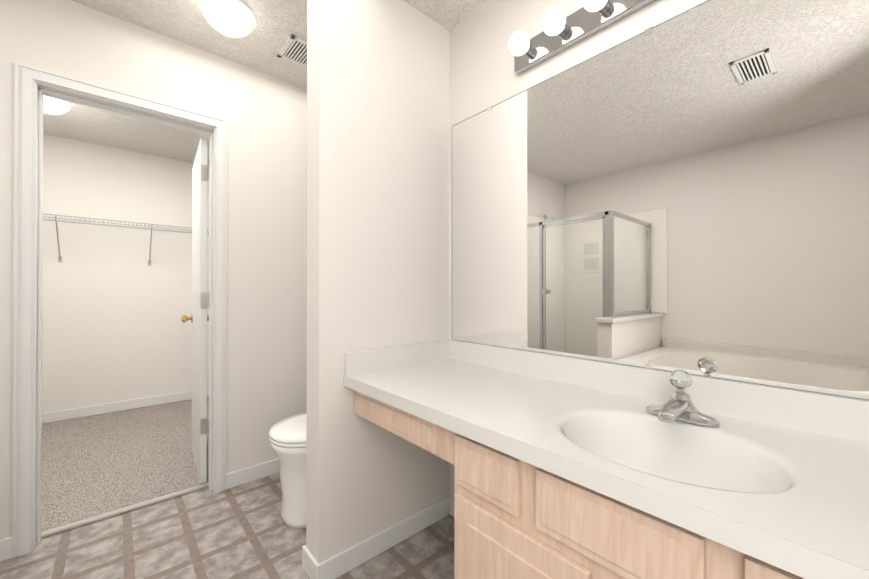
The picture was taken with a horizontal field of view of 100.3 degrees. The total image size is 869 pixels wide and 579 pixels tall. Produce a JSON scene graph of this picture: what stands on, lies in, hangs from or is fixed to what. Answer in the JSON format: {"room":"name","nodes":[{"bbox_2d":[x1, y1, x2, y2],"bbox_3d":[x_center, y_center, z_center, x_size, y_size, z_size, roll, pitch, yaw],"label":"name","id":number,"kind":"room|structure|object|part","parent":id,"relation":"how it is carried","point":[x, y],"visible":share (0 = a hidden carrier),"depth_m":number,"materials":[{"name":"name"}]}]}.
{"room":"bathroom","nodes":[
{"label":"bathroom","id":0,"kind":"room"},
{"bbox_2d":[41,396,208,531],"bbox_3d":[-2.232,1.160,2.704,2.570,0.072,2.150,0,0,-41],"label":"floor","id":1,"kind":"structure","parent":0,"point":[94,465],"depth_m":2.38,"materials":[{"name":"beige carpet"}]},
{"bbox_2d":[42,134,208,412],"bbox_3d":[-2.947,-0.086,3.434,2.450,2.450,0.120,0,0,-41],"label":"wall","id":2,"kind":"structure","parent":0,"point":[115,309],"depth_m":3.34,"materials":[{"name":"white paint"}]},
{"bbox_2d":[42,388,208,423],"bbox_3d":[-2.857,1.083,3.417,2.330,0.088,0.017,0,0,-41],"label":"baseboard","id":3,"kind":"structure","parent":2,"relation":"attached to","point":[60,415],"depth_m":3.32,"materials":[{"name":"white wood"}]},
{"bbox_2d":[43,213,208,265],"bbox_3d":[-2.757,-0.414,3.310,2.313,0.365,0.316,0,0,-41],"label":"shelf","id":4,"kind":"object","parent":2,"relation":"attached to","point":[107,224],"visible":0.56,"depth_m":3.14,"materials":[{"name":"grey metal"}]},
{"bbox_2d":[0,0,306,539],"bbox_3d":[-1.727,-0.094,1.670,2.940,2.450,0.120,0,0,-41],"label":"wall","id":5,"kind":"structure","parent":0,"point":[264,114],"depth_m":2.10,"materials":[{"name":"white paint"}]},
{"bbox_2d":[0,537,12,561],"bbox_3d":[-2.284,1.084,1.088,1.341,0.088,0.013,0,0,-41],"label":"baseboard","id":6,"kind":"structure","parent":5,"relation":"attached to","point":[5,544],"depth_m":1.51,"materials":[{"name":"white wood"}]},
{"bbox_2d":[11,62,227,557],"bbox_3d":[-1.519,0.084,1.841,0.804,2.096,0.138,0,0,-41],"label":"door frame","id":7,"kind":"structure","parent":5,"relation":"attached to","point":[26,77],"depth_m":1.61,"materials":[{"name":"white wood"}]},
{"bbox_2d":[181,138,208,483],"bbox_3d":[-1.523,0.122,2.375,0.171,2.000,0.657,0,0,-41],"label":"closet door","id":8,"kind":"structure","parent":5,"relation":"in","point":[199,318],"depth_m":2.12,"materials":[{"name":"white wood"}]},
{"bbox_3d":[-1.694,0.205,2.570,0.171,0.060,0.063,0,0,-41],"label":"knob","id":9,"kind":"part","parent":8,"relation":"part of","materials":[{"name":"gold metal"}]},
{"bbox_3d":[-1.337,0.058,2.104,0.032,1.560,0.004,0,0,-41],"label":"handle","id":10,"kind":"part","parent":8,"relation":"part of","materials":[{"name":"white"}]},
{"bbox_2d":[226,459,278,488],"bbox_3d":[-0.890,1.090,2.308,0.773,0.088,0.017,0,0,-41],"label":"baseboard","id":11,"kind":"structure","parent":5,"relation":"attached to","point":[252,473],"depth_m":2.14,"materials":[{"name":"white wood"}]},
{"bbox_2d":[0,473,453,578],"bbox_3d":[-0.702,1.156,0.495,3.180,0.060,3.190,0,0,-41],"label":"floor","id":12,"kind":"structure","parent":0,"point":[243,531],"depth_m":1.59,"materials":[{"name":"tile"}]},
{"bbox_2d":[41,482,207,537],"bbox_3d":[-1.550,1.124,1.871,0.672,0.016,0.038,0,0,-41],"label":"threshold strip","id":13,"kind":"object","parent":12,"relation":"on","point":[57,530],"visible":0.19,"depth_m":1.83,"materials":[{"name":"silver metal"}]},
{"bbox_2d":[268,412,306,528],"bbox_3d":[-0.514,0.730,1.959,0.714,0.805,0.496,0,0,-41],"label":"toilet","id":14,"kind":"object","parent":12,"relation":"on","point":[287,438],"visible":0.17,"depth_m":1.72,"materials":[{"name":"white ceramic"}]},
{"bbox_3d":[-0.579,0.704,1.901,0.540,0.054,0.398,0,0,-41],"label":"seat","id":15,"kind":"part","parent":14,"relation":"part of","materials":[{"name":"white plastic"}]},
{"bbox_2d":[353,391,868,578],"bbox_3d":[0.512,0.755,0.911,0.564,0.746,1.964,0,0,-41],"label":"bathroom vanity","id":16,"kind":"object","parent":12,"relation":"on","point":[565,467],"depth_m":0.76,"materials":[{"name":"brown wood"}]},
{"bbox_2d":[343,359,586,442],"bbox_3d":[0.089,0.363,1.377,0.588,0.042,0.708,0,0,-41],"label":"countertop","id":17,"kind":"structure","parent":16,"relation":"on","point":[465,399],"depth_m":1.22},
{"bbox_2d":[646,370,719,426],"bbox_3d":[0.618,0.277,0.932,0.154,0.127,0.164,0,0,-41],"label":"faucet","id":18,"kind":"object","parent":16,"relation":"on","point":[678,404],"visible":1,"depth_m":0.93,"materials":[{"name":"silver metal"}]},
{"bbox_3d":[0.654,0.238,0.963,0.050,0.050,0.053,0,0,-41],"label":"knob","id":19,"kind":"part","parent":18,"relation":"part of","materials":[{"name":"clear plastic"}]},
{"bbox_2d":[43,0,488,165],"bbox_3d":[-1.411,-1.371,1.315,3.180,0.100,5.340,0,0,-41],"label":"ceiling","id":20,"kind":"structure","parent":0,"point":[263,42],"depth_m":1.93,"materials":[{"name":"white paint"}]},
{"bbox_2d":[43,95,71,114],"bbox_3d":[-2.638,-1.260,2.473,0.236,0.110,0.236,0,0,-41],"label":"dome lamp","id":21,"kind":"object","parent":20,"relation":"attached to","point":[53,106],"visible":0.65,"depth_m":2.46,"materials":[{"name":"white glass"}]},
{"bbox_2d":[199,0,256,37],"bbox_3d":[-0.967,-1.264,1.704,0.236,0.110,0.236,0,0,-41],"label":"dome lamp","id":22,"kind":"object","parent":20,"relation":"attached to","point":[233,18],"visible":0.96,"depth_m":1.66,"materials":[{"name":"white glass"}]},
{"bbox_2d":[277,34,306,68],"bbox_3d":[-0.719,-1.311,2.028,0.240,0.012,0.220,0,0,-41],"label":"ceiling vent","id":23,"kind":"object","parent":20,"relation":"in","point":[293,49],"visible":0.44,"depth_m":1.99,"materials":[{"name":"white metal"}]},
{"bbox_2d":[306,0,449,562],"bbox_3d":[-0.222,-0.094,1.660,0.690,2.450,0.120,0,0,-41],"label":"wall","id":24,"kind":"structure","parent":0,"point":[378,173],"depth_m":1.53,"materials":[{"name":"white paint"}]},
{"bbox_2d":[302,545,311,574],"bbox_3d":[-0.281,1.087,1.690,0.673,0.088,0.021,0,0,-41],"label":"baseboard","id":25,"kind":"structure","parent":24,"relation":"attached to","point":[305,552],"depth_m":1.45,"materials":[{"name":"white wood"}]},
{"bbox_2d":[308,496,451,578],"bbox_3d":[-0.183,1.087,1.601,0.703,0.088,0.021,0,0,-41],"label":"baseboard","id":26,"kind":"structure","parent":24,"relation":"attached to","point":[348,559],"depth_m":1.53,"materials":[{"name":"white wood"}]},
{"bbox_2d":[344,339,450,374],"bbox_3d":[-0.144,0.297,1.629,0.562,0.092,0.022,0,0,-41],"label":"backsplash","id":27,"kind":"structure","parent":24,"relation":"attached to","point":[355,362],"depth_m":1.59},
{"bbox_2d":[450,0,706,497],"bbox_3d":[-0.260,-0.091,2.318,0.120,2.450,5.340,0,0,-41],"label":"wall","id":28,"kind":"structure","parent":0,"point":[484,76],"depth_m":1.59,"materials":[{"name":"white paint"}]},
{"bbox_2d":[448,498,453,516],"bbox_3d":[0.270,1.087,1.606,0.013,0.088,0.560,0,0,-41],"label":"baseboard","id":29,"kind":"structure","parent":28,"relation":"attached to","point":[450,501],"depth_m":1.81,"materials":[{"name":"white wood"}]},
{"bbox_2d":[509,0,655,73],"bbox_3d":[0.696,-0.957,1.032,0.139,0.100,1.200,0,0,-41],"label":"light bar","id":30,"kind":"object","parent":28,"relation":"attached to","point":[560,32],"visible":1,"depth_m":1.30,"materials":[{"name":"silver metal"}]},
{"bbox_2d":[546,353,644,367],"bbox_3d":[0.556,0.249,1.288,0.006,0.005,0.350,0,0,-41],"label":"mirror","id":31,"kind":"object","parent":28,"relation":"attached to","point":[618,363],"depth_m":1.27,"materials":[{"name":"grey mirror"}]},
{"bbox_2d":[451,340,868,446],"bbox_3d":[0.716,0.295,1.092,0.022,0.092,1.964,0,0,-41],"label":"backsplash","id":32,"kind":"structure","parent":28,"relation":"attached to","point":[836,417],"depth_m":1.01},
{"bbox_2d":[452,0,868,399],"bbox_3d":[0.726,-0.287,1.094,0.009,1.081,1.931,0,0,-41],"label":"mirror","id":33,"kind":"object","parent":28,"relation":"attached to","point":[688,191],"depth_m":1.06,"materials":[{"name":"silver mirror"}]},
{"bbox_3d":[0.166,-0.821,1.738,0.006,0.005,0.223,0,0,-41],"label":"side mirror","id":34,"kind":"part","parent":33,"relation":"part of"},
{"bbox_3d":[0.467,-0.822,1.395,0.006,0.005,0.620,0,0,-41],"label":"side mirror","id":35,"kind":"part","parent":33,"relation":"part of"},
{"bbox_3d":[0.679,-0.287,1.147,0.008,1.081,1.324,0,0,-41],"label":"mirror frame","id":36,"kind":"part","parent":33,"relation":"part of","materials":[{"name":"silver metal"}]},
{"bbox_3d":[0.737,-0.824,1.086,0.006,0.005,0.143,0,0,-41],"label":"side mirror","id":37,"kind":"part","parent":33,"relation":"part of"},
{"bbox_3d":[0.862,0.248,0.939,0.006,0.005,0.333,0,0,-41],"label":"side mirror","id":38,"kind":"part","parent":33,"relation":"part of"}
]}

